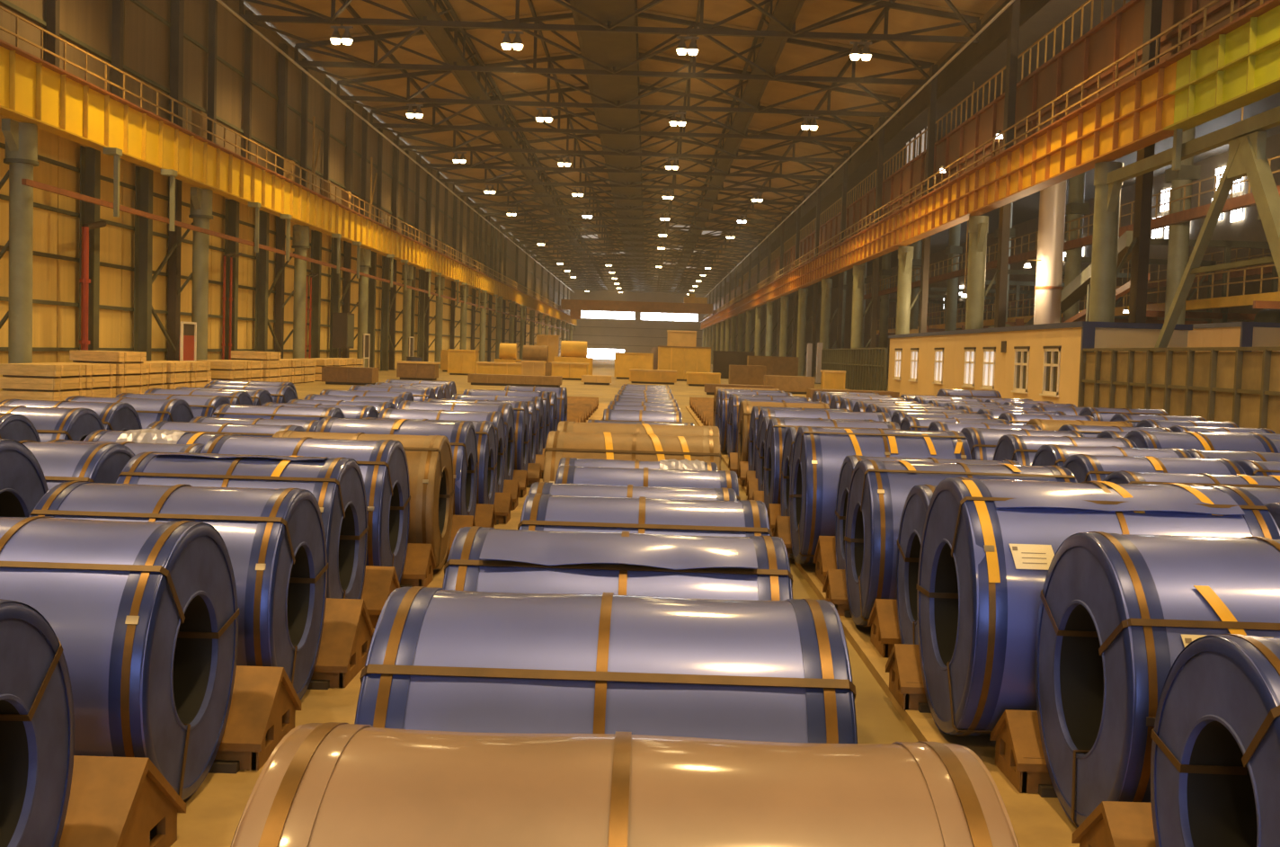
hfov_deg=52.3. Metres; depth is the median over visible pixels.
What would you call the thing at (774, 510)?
saddle
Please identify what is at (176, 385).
crate
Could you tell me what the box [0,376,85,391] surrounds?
crate
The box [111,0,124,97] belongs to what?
pilaster
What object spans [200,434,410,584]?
coil
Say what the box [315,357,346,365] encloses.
crate
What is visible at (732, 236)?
ceiling lamp
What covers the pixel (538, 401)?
coil
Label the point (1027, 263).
work lamp
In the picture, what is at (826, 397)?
coil
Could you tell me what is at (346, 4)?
roof truss
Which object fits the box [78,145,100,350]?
wall post
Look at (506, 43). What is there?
ceiling lamp
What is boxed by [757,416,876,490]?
coil
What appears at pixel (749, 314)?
column
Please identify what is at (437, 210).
pilaster
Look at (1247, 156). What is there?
support frame
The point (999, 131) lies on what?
work lamp
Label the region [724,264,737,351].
column
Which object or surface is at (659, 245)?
ceiling lamp
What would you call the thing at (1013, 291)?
frame
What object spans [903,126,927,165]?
window
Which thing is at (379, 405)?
coil
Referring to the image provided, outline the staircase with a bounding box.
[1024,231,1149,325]
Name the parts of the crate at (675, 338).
lid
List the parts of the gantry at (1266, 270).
handrail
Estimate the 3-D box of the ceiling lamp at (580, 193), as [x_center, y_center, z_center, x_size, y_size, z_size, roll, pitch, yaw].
[-5.516,-20.607,115.482,1.040,0.950,0.540,2,3,0]
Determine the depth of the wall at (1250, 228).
100.49 m
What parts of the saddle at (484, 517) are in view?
roof plate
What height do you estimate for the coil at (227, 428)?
1.035 m
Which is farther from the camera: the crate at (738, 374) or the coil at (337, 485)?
the crate at (738, 374)
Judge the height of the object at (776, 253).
1.320 m
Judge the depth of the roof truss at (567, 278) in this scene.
264.69 m
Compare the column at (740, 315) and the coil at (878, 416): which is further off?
the column at (740, 315)
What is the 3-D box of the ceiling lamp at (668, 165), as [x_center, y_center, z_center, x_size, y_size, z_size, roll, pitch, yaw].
[2.377,-19.338,96.780,1.040,0.950,0.540,2,3,0]
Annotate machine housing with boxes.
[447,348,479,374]
[553,340,593,374]
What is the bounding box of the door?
[586,347,624,358]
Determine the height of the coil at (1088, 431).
1.095 m
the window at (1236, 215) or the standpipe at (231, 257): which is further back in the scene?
the window at (1236, 215)
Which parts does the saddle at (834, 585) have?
roof plate, roof plate, plate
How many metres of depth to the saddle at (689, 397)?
44.50 m
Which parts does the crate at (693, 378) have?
lid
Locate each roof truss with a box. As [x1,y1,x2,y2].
[239,0,980,79]
[276,0,979,41]
[293,12,934,115]
[336,52,900,141]
[369,84,873,161]
[396,110,852,177]
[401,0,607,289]
[418,133,834,192]
[436,150,817,204]
[453,165,805,214]
[466,177,794,222]
[478,189,784,231]
[488,199,776,238]
[497,209,768,244]
[506,216,762,249]
[513,222,756,255]
[519,229,748,259]
[525,235,746,264]
[531,240,741,267]
[536,246,737,271]
[540,249,734,274]
[544,253,729,277]
[548,257,727,280]
[551,261,724,282]
[555,265,721,284]
[559,266,719,287]
[561,271,714,289]
[564,273,714,291]
[567,275,712,293]
[568,277,708,294]
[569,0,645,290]
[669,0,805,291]
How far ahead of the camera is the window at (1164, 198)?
93.67 m
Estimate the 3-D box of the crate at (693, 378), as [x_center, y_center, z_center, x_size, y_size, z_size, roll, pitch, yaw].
[3.781,-2.639,77.952,2.020,0.800,1.720,2,3,0]
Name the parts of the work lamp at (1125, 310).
stem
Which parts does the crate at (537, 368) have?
lid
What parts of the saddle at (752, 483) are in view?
roof plate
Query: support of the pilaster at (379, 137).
attached to the wall at (86, 24)
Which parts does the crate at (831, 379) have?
lid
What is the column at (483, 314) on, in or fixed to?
on the floor at (878, 721)
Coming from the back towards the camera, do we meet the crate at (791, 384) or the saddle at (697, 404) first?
the crate at (791, 384)
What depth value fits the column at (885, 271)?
135.06 m
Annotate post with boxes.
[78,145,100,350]
[133,165,177,361]
[224,198,239,359]
[254,210,283,351]
[310,230,321,358]
[328,237,349,357]
[366,250,376,367]
[380,256,395,370]
[410,266,416,352]
[417,268,429,361]
[805,343,812,376]
[814,342,823,383]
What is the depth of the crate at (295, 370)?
58.85 m
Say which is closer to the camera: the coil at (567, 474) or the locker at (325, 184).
the coil at (567, 474)
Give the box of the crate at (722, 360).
[712,350,755,378]
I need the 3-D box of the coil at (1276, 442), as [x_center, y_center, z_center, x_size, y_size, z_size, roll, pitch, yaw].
[7.235,0.721,14.221,1.224,1.095,1.095,2,3,0]
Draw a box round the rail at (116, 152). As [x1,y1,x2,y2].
[21,147,568,330]
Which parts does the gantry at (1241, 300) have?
handrail, rail post, rail post, rail post, rail post, rail post, rail post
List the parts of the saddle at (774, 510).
roof plate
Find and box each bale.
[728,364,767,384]
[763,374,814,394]
[806,388,899,399]
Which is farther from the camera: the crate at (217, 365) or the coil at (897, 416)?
the crate at (217, 365)
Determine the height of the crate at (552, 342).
3.000 m
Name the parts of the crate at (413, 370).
lid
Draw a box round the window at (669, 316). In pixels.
[640,311,697,321]
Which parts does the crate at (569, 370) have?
lid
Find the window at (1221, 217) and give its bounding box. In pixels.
[1210,197,1223,220]
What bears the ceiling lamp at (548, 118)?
hanging from the roof truss at (695, 108)
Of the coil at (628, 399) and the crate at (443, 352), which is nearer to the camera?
the coil at (628, 399)
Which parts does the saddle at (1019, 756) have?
roof plate, roof plate, plate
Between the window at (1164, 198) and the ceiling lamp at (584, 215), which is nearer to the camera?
the window at (1164, 198)
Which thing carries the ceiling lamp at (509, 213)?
hanging from the roof truss at (542, 206)
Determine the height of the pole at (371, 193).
4.200 m
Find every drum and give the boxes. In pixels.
[406,356,422,361]
[494,343,521,362]
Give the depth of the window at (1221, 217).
84.43 m
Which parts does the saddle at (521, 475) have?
roof plate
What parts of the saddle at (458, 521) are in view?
roof plate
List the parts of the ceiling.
roof panel, roof panel, roof panel, roof panel, roof panel, roof panel, roof panel, roof panel, roof panel, roof panel, roof panel, roof panel, roof panel, roof panel, roof panel, roof panel, roof panel, roof panel, roof panel, roof panel, roof panel, roof panel, roof panel, roof panel, roof panel, roof panel, roof panel, roof panel, roof panel, roof panel, roof panel, roof panel, roof panel, roof panel, roof panel, roof panel, roof panel, roof panel, roof panel, roof panel, roof panel, roof panel, roof panel, roof panel, roof panel, roof panel, roof panel, roof panel, roof panel, roof panel, roof panel, roof panel, roof panel, roof panel, roof panel, roof panel, roof panel, roof panel, roof panel, roof panel, roof panel, roof panel, roof panel, roof panel, roof panel, roof panel, roof panel, roof panel, roof panel, roof panel, roof panel, roof panel, roof panel, roof panel, roof panel, roof panel, roof panel, roof panel, roof panel, roof panel, roof panel, roof panel, roof panel, roof panel, roof panel, roof panel, roof panel, roof panel, roof panel, roof panel, roof panel, roof panel, roof panel, roof panel, roof panel, roof panel, roof panel, roof panel, roof panel, roof panel, roof panel, roof panel, roof panel, roof panel, roof panel, roof panel, roof panel, roof panel, roof panel, roof panel, roof panel, roof panel, roof panel, roof panel, roof panel, roof panel, roof panel, roof panel, roof panel, roof panel, roof panel, roof panel, roof panel, roof panel, roof panel, roof panel, roof panel, roof panel, roof panel, roof panel, roof panel, roof panel, roof panel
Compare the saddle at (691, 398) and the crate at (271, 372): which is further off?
the crate at (271, 372)
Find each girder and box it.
[0,39,577,325]
[700,59,1185,329]
[1163,0,1279,130]
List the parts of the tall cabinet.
leg, leg, door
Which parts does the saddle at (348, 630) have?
plate, roof plate, roof plate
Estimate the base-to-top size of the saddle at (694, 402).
0.364 m
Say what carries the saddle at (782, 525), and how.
on the floor at (1036, 821)
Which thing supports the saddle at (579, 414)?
on the floor at (214, 811)
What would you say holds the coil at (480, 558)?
on the sill
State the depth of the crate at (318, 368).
63.66 m
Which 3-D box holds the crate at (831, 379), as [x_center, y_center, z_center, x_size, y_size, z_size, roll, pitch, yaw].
[10.341,-2.221,69.927,1.220,1.250,1.120,2,3,0]
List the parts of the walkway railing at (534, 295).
rail post, rail post, rail post, rail post, rail post, rail post, rail post, rail post, rail post, rail post, rail post, rail post, rail post, rail post, rail post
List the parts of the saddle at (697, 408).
roof plate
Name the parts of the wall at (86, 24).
cladding panel, cladding panel, cladding panel, cladding panel, cladding panel, cladding panel, cladding panel, cladding panel, cladding panel, cladding panel, cladding panel, cladding panel, cladding panel, cladding panel, cladding panel, cladding panel, cladding panel, cladding panel, cladding panel, cladding panel, cladding panel, cladding panel, cladding panel, cladding panel, cladding panel, cladding panel, cladding panel, cladding panel, cladding panel, cladding panel, cladding panel, cladding panel, cladding panel, cladding panel, cladding panel, cladding panel, cladding panel, cladding panel, cladding panel, cladding panel, cladding panel, cladding panel, cladding panel, cladding panel, cladding panel, cladding panel, cladding panel, cladding panel, cladding panel, cladding panel, cladding panel, cladding panel, cladding panel, cladding panel, cladding panel, cladding panel, cladding panel, cladding panel, cladding panel, cladding panel, cladding panel, cladding panel, cladding panel, cladding panel, cladding panel, cladding panel, cladding panel, cladding panel, cladding panel, cladding panel, cladding panel, cladding panel, cladding panel, cladding panel, cladding panel, cladding panel, cladding panel, cladding panel, cladding panel, cladding panel, cladding panel, cladding panel, cladding panel, cladding panel, cladding panel, cladding panel, cladding panel, cladding panel, cladding panel, cladding panel, cladding panel, cladding panel, cladding panel, cladding panel, cladding panel, cladding panel, cladding panel, cladding panel, cladding panel, cladding panel, cladding panel, cladding panel, cladding panel, cladding panel, cladding panel, cladding panel, cladding panel, cladding panel, cladding panel, cladding panel, cladding panel, cladding panel, cladding panel, cladding panel, cladding panel, cladding panel, cladding panel, cladding panel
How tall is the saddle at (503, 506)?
0.306 m
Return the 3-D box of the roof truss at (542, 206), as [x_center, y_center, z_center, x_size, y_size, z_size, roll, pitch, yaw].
[-0.923,-23.903,138.559,33.760,3.479,9.355,2,3,0]
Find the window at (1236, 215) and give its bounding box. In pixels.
[1228,194,1244,222]
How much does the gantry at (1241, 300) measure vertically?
1.630 m
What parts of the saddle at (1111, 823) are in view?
roof plate, roof plate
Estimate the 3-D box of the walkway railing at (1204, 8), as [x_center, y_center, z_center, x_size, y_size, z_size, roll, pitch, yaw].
[14.586,-17.109,168.741,0.050,1.130,299.000,2,3,0]
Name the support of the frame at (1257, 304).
on the floor at (878, 721)
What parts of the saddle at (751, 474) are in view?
roof plate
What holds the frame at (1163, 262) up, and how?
on the floor at (878, 721)
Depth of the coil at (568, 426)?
11.97 m
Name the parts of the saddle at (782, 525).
roof plate, roof plate, plate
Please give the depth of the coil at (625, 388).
23.47 m
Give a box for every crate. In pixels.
[0,363,85,378]
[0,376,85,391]
[0,389,86,401]
[40,362,115,376]
[69,350,146,363]
[79,362,146,375]
[79,374,115,389]
[82,387,115,397]
[92,373,145,387]
[112,385,144,396]
[124,362,166,373]
[128,373,166,385]
[142,383,167,391]
[143,360,189,373]
[149,360,210,372]
[160,372,189,383]
[164,382,189,389]
[187,371,211,382]
[187,381,210,387]
[195,359,247,370]
[205,378,247,382]
[207,369,248,380]
[214,359,263,369]
[231,350,280,360]
[234,377,263,381]
[239,369,263,378]
[241,359,280,369]
[250,368,281,377]
[255,376,280,382]
[269,359,291,368]
[274,375,291,382]
[279,358,303,367]
[279,367,292,376]
[282,358,316,367]
[287,374,303,383]
[288,367,303,375]
[298,374,315,382]
[302,358,333,366]
[302,366,315,374]
[306,373,321,381]
[314,365,328,373]
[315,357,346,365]
[320,357,352,364]
[321,365,378,385]
[335,357,363,364]
[396,360,440,380]
[440,349,447,371]
[467,373,562,387]
[521,360,546,375]
[581,374,611,384]
[613,352,653,379]
[629,368,676,384]
[650,346,657,369]
[657,345,711,381]
[685,372,720,386]
[712,350,755,378]
[746,355,798,375]
[820,369,845,389]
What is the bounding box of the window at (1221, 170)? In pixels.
[1212,166,1226,193]
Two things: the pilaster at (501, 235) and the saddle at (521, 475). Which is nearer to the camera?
the saddle at (521, 475)
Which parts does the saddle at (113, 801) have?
plate, roof plate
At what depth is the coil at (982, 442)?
14.38 m
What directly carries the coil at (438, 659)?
on the sill
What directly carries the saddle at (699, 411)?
on the floor at (1036, 821)
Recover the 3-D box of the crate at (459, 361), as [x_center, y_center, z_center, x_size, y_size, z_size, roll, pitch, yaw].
[-11.942,-4.129,87.973,1.870,1.700,1.720,2,3,0]
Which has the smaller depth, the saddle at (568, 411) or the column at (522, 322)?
the saddle at (568, 411)
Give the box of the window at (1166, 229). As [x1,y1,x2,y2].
[1163,225,1169,239]
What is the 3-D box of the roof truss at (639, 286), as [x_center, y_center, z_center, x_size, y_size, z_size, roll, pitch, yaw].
[-0.047,-32.550,297.272,33.760,3.479,9.355,2,3,0]
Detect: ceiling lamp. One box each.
[329,23,353,44]
[406,102,423,118]
[452,150,466,163]
[483,184,495,194]
[500,28,523,50]
[506,206,516,215]
[535,106,552,122]
[537,239,544,245]
[557,154,570,166]
[571,186,583,196]
[582,209,592,218]
[605,260,612,266]
[655,262,661,267]
[657,241,665,248]
[658,228,666,236]
[659,212,669,220]
[662,188,674,199]
[665,157,678,169]
[669,110,686,125]
[675,34,698,55]
[726,231,734,239]
[737,213,746,222]
[751,191,763,202]
[800,114,818,130]
[849,39,871,61]
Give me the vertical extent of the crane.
5.700 m
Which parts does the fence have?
fence post, fence post, fence post, fence post, fence post, fence post, fence post, fence post, fence post, fence post, fence post, fence post, fence post, fence post, fence post, rail, fence post, rail, fence post, fence post, fence post, fence post, fence post, fence post, fence post, fence post, fence post, fence post, fence post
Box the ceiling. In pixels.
[243,0,1005,288]
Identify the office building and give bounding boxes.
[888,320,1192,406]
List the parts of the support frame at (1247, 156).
leg, leg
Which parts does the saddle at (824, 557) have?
roof plate, roof plate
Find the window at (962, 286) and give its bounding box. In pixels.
[958,284,963,295]
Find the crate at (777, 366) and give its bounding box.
[746,355,798,375]
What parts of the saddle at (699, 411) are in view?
roof plate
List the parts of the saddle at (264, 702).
plate, roof plate, roof plate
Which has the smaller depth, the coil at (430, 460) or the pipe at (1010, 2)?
the coil at (430, 460)
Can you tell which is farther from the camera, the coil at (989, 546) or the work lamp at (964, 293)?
the work lamp at (964, 293)
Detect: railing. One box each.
[0,5,570,315]
[702,0,1262,320]
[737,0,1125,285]
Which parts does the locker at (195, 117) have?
door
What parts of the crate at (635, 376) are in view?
lid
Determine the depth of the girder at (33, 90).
48.86 m
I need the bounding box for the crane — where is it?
[558,293,715,319]
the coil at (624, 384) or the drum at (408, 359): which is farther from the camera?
the drum at (408, 359)
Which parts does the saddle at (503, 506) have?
plate, roof plate, roof plate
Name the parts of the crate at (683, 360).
lid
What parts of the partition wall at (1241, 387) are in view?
fence post, fence panel, fence panel, fence post, fence panel, fence panel, fence post, fence panel, fence panel, fence post, fence panel, fence panel, fence post, fence panel, fence panel, fence post, fence panel, fence panel, rail, rail, fence post, fence panel, fence panel, fence post, fence panel, fence panel, fence post, fence panel, fence panel, fence post, fence panel, fence panel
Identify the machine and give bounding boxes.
[515,345,551,375]
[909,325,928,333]
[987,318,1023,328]
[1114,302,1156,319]
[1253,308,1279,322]
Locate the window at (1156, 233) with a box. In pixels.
[1150,214,1162,238]
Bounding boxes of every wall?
[0,0,570,390]
[568,280,798,356]
[711,0,1043,295]
[711,0,1269,316]
[711,0,1279,299]
[804,133,1279,372]
[1078,346,1279,433]
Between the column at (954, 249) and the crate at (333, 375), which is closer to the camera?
the crate at (333, 375)
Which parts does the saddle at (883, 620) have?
roof plate, roof plate, plate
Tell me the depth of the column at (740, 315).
187.74 m
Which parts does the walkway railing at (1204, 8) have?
rail post, rail post, rail post, rail post, rail post, rail post, rail post, rail post, rail post, rail post, rail post, rail post, rail post, rail post, rail post, rail post, rail post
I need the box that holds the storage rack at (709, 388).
[703,382,774,394]
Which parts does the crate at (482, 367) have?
lid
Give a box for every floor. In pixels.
[170,402,609,846]
[293,358,918,743]
[685,405,1079,846]
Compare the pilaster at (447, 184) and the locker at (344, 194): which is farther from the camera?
the pilaster at (447, 184)
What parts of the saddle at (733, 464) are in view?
roof plate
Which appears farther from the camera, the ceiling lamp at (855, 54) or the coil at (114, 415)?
the ceiling lamp at (855, 54)
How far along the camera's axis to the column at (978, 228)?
52.94 m
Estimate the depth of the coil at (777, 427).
13.85 m
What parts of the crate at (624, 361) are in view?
lid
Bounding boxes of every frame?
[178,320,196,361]
[362,333,370,367]
[408,336,414,356]
[878,298,964,336]
[919,293,995,332]
[928,287,1032,331]
[961,279,1064,329]
[1005,269,1130,326]
[1061,256,1216,324]
[1146,238,1278,322]
[1154,131,1279,347]
[1253,213,1279,309]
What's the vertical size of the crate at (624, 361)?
1.850 m
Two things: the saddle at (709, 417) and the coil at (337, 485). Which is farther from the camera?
the saddle at (709, 417)
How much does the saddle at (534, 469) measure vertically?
0.303 m
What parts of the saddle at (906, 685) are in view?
roof plate, roof plate, plate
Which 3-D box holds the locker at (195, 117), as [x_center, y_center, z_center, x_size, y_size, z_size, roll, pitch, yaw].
[-17.825,-11.890,52.730,0.420,1.350,0.600,2,3,0]
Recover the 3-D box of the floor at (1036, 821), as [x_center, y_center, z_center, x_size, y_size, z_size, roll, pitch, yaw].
[2.381,0.655,23.658,1.780,0.060,44.800,2,3,0]
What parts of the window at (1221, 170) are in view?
frame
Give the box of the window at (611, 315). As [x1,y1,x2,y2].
[581,310,634,319]
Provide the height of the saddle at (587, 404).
0.364 m
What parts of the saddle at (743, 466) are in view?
roof plate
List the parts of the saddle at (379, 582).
plate, roof plate, roof plate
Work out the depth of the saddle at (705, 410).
35.04 m
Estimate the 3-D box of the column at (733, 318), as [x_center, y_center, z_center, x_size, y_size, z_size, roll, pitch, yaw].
[14.997,-17.321,202.653,1.750,17.200,1.550,2,3,0]
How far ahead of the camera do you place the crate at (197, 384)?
45.95 m
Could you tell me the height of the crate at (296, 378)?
0.348 m
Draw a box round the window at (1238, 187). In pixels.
[1228,177,1242,194]
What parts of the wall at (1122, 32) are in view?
cladding panel, cladding panel, cladding panel, cladding panel, cladding panel, cladding panel, cladding panel, cladding panel, cladding panel, cladding panel, cladding panel, cladding panel, cladding panel, cladding panel, cladding panel, cladding panel, cladding panel, cladding panel, cladding panel, cladding panel, cladding panel, cladding panel, cladding panel, cladding panel, cladding panel, cladding panel, cladding panel, cladding panel, cladding panel, cladding panel, cladding panel, cladding panel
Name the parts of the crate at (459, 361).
lid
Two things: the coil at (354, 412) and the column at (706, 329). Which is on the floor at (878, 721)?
the column at (706, 329)
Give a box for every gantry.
[876,264,1279,334]
[926,248,1272,317]
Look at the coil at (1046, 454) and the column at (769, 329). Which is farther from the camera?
the column at (769, 329)
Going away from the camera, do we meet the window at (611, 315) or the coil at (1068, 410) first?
the coil at (1068, 410)
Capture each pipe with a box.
[215,0,573,292]
[708,0,1015,293]
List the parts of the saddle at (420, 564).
plate, roof plate, roof plate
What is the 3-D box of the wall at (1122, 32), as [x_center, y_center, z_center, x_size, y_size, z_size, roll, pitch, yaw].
[16.314,-18.420,170.163,0.440,3.820,302.000,2,3,0]
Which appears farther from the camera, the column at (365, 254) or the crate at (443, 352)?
the crate at (443, 352)
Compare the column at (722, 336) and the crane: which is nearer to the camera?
the column at (722, 336)
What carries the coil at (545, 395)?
on the floor at (214, 811)
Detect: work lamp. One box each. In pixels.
[960,81,974,297]
[995,130,1003,153]
[1023,258,1040,267]
[1122,261,1128,312]
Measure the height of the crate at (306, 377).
0.348 m
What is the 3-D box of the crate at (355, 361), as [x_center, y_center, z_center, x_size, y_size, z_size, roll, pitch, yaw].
[-16.020,-3.368,70.911,1.525,0.348,1.960,2,3,2]
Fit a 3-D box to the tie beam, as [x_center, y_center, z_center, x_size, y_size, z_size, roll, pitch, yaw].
[13.532,-6.885,28.744,0.440,1.550,18.300,2,3,0]
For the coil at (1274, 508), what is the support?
on the rail
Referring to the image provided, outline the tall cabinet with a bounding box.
[332,312,354,357]
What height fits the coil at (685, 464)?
1.035 m
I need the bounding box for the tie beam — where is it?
[1106,106,1279,184]
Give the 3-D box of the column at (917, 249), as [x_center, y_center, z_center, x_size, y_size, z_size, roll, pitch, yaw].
[25.305,-10.653,120.461,1.200,13.500,1.600,2,3,0]
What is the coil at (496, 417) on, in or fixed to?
on the floor at (214, 811)
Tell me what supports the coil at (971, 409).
on the rail
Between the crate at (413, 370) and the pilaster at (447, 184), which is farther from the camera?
the pilaster at (447, 184)
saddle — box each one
[58,755,186,846]
[208,665,301,773]
[306,597,373,689]
[361,565,400,628]
[400,542,435,586]
[444,515,475,564]
[474,503,496,527]
[494,492,513,524]
[502,479,520,509]
[512,470,528,497]
[526,462,541,487]
[534,453,544,478]
[567,396,598,408]
[567,398,596,410]
[567,399,595,412]
[567,400,593,415]
[567,403,591,417]
[567,405,589,419]
[567,407,586,422]
[567,409,585,422]
[567,412,582,422]
[567,415,578,422]
[689,397,713,408]
[690,398,713,409]
[692,400,713,411]
[693,401,713,413]
[694,402,713,415]
[696,405,713,417]
[698,407,713,420]
[700,408,713,423]
[702,410,713,425]
[704,413,713,426]
[707,416,712,426]
[728,452,739,478]
[737,461,748,486]
[745,470,755,489]
[746,478,758,499]
[752,490,764,502]
[767,503,781,536]
[773,515,793,559]
[812,535,836,584]
[822,568,852,617]
[867,598,901,657]
[885,643,931,712]
[990,709,1057,797]
[1071,800,1155,846]
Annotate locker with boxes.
[191,111,206,138]
[284,160,294,181]
[320,179,330,198]
[342,190,350,208]
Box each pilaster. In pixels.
[45,0,60,67]
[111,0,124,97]
[206,0,217,142]
[242,9,253,159]
[300,58,308,186]
[322,78,330,179]
[360,109,367,215]
[376,128,382,222]
[402,150,408,235]
[414,155,420,241]
[435,172,439,250]
[443,182,448,255]
[459,195,463,262]
[465,199,470,266]
[478,209,482,271]
[483,215,488,274]
[494,223,497,278]
[498,227,502,281]
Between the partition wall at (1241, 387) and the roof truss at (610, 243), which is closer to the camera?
the partition wall at (1241, 387)
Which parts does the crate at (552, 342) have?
lid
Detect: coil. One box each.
[0,398,142,430]
[0,405,105,442]
[0,412,40,442]
[0,438,48,516]
[0,515,239,799]
[0,598,74,846]
[18,440,134,489]
[28,480,328,699]
[46,439,204,454]
[65,395,194,428]
[83,428,242,444]
[115,392,230,417]
[115,451,368,599]
[143,387,253,405]
[145,420,305,436]
[175,386,273,405]
[188,416,319,431]
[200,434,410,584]
[204,382,297,402]
[210,379,298,399]
[212,403,345,419]
[230,721,1019,846]
[261,401,378,418]
[272,430,454,569]
[287,398,395,414]
[304,393,404,408]
[314,417,478,517]
[320,389,414,400]
[348,384,435,400]
[354,586,857,743]
[362,417,497,504]
[364,383,444,399]
[374,382,450,398]
[377,408,506,492]
[385,379,456,399]
[398,400,515,479]
[424,398,529,471]
[440,398,537,462]
[442,525,792,600]
[451,393,543,454]
[462,389,550,448]
[481,389,557,431]
[504,384,567,425]
[517,493,772,536]
[528,481,737,500]
[542,430,721,483]
[554,464,740,500]
[556,420,720,450]
[558,457,717,471]
[587,418,694,426]
[602,408,682,422]
[607,404,679,411]
[609,400,678,406]
[613,397,676,402]
[614,393,674,399]
[617,391,673,396]
[618,389,670,393]
[621,387,671,393]
[622,385,669,389]
[623,383,668,386]
[712,386,779,426]
[715,388,784,428]
[719,390,792,452]
[727,393,804,456]
[728,394,811,456]
[737,399,825,452]
[737,400,829,477]
[747,405,850,471]
[755,408,891,478]
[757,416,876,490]
[763,417,900,510]
[780,426,799,515]
[789,426,971,564]
[811,391,879,401]
[820,392,891,406]
[829,394,906,408]
[835,454,1022,568]
[839,398,918,411]
[844,459,1077,626]
[853,400,936,411]
[864,403,953,411]
[876,407,969,417]
[890,410,993,426]
[896,484,937,644]
[899,416,1010,430]
[900,394,966,400]
[913,396,984,403]
[915,476,1279,736]
[927,400,1001,406]
[927,421,1041,431]
[936,388,1001,398]
[943,402,1022,409]
[957,405,1041,413]
[960,426,1084,460]
[968,396,1033,401]
[976,408,1066,418]
[985,399,1053,404]
[992,434,1137,465]
[997,412,1095,424]
[1003,401,1075,408]
[1026,418,1131,430]
[1031,404,1106,415]
[1031,444,1192,466]
[1034,531,1279,826]
[1058,424,1173,437]
[1062,453,1245,483]
[1078,407,1169,421]
[1096,430,1128,437]
[1102,470,1279,488]
[1110,413,1206,426]
[1124,429,1279,453]
[1135,418,1239,427]
[1150,633,1279,846]
[1168,425,1275,433]
[1184,448,1279,462]
[1186,484,1279,504]
[1200,430,1279,439]
[1234,460,1279,476]
[1263,502,1279,530]
[1270,438,1279,453]
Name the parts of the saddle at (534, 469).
plate, roof plate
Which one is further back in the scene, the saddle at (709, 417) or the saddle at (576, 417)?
the saddle at (709, 417)
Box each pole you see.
[311,116,321,190]
[369,157,377,218]
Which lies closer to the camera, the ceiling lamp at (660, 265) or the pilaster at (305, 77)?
the pilaster at (305, 77)
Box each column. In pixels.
[0,118,38,363]
[166,0,213,360]
[274,43,310,358]
[341,101,371,367]
[388,139,413,370]
[423,168,444,367]
[450,189,469,349]
[471,207,488,361]
[487,223,502,361]
[501,232,514,343]
[513,243,524,360]
[524,250,534,345]
[533,257,542,345]
[540,263,549,334]
[547,269,555,335]
[552,275,560,338]
[557,278,565,349]
[561,283,569,340]
[566,286,573,340]
[702,289,711,346]
[705,285,714,355]
[708,283,718,354]
[711,280,721,364]
[715,275,726,350]
[720,268,731,350]
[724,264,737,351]
[730,256,744,351]
[737,250,751,351]
[745,240,761,351]
[754,229,771,355]
[764,215,784,356]
[779,200,800,356]
[796,179,821,376]
[819,152,848,348]
[840,270,847,348]
[850,116,885,347]
[860,262,867,347]
[878,252,892,378]
[895,64,938,334]
[909,240,921,328]
[944,223,962,330]
[965,0,1020,329]
[994,202,1015,321]
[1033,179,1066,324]
[1062,171,1089,322]
[1088,0,1162,322]
[1164,126,1200,324]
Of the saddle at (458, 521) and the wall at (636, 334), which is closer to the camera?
the saddle at (458, 521)
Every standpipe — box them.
[79,220,106,350]
[221,251,236,359]
[228,252,242,359]
[304,272,314,358]
[308,273,318,358]
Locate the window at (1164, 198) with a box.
[1158,186,1171,212]
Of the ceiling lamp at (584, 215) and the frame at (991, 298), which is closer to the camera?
the frame at (991, 298)
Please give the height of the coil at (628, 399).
1.175 m
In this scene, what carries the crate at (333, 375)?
on the floor at (878, 721)
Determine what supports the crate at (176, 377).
on the crate at (176, 385)
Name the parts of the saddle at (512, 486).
roof plate, roof plate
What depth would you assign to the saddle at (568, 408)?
33.41 m
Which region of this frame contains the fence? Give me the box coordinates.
[820,347,888,391]

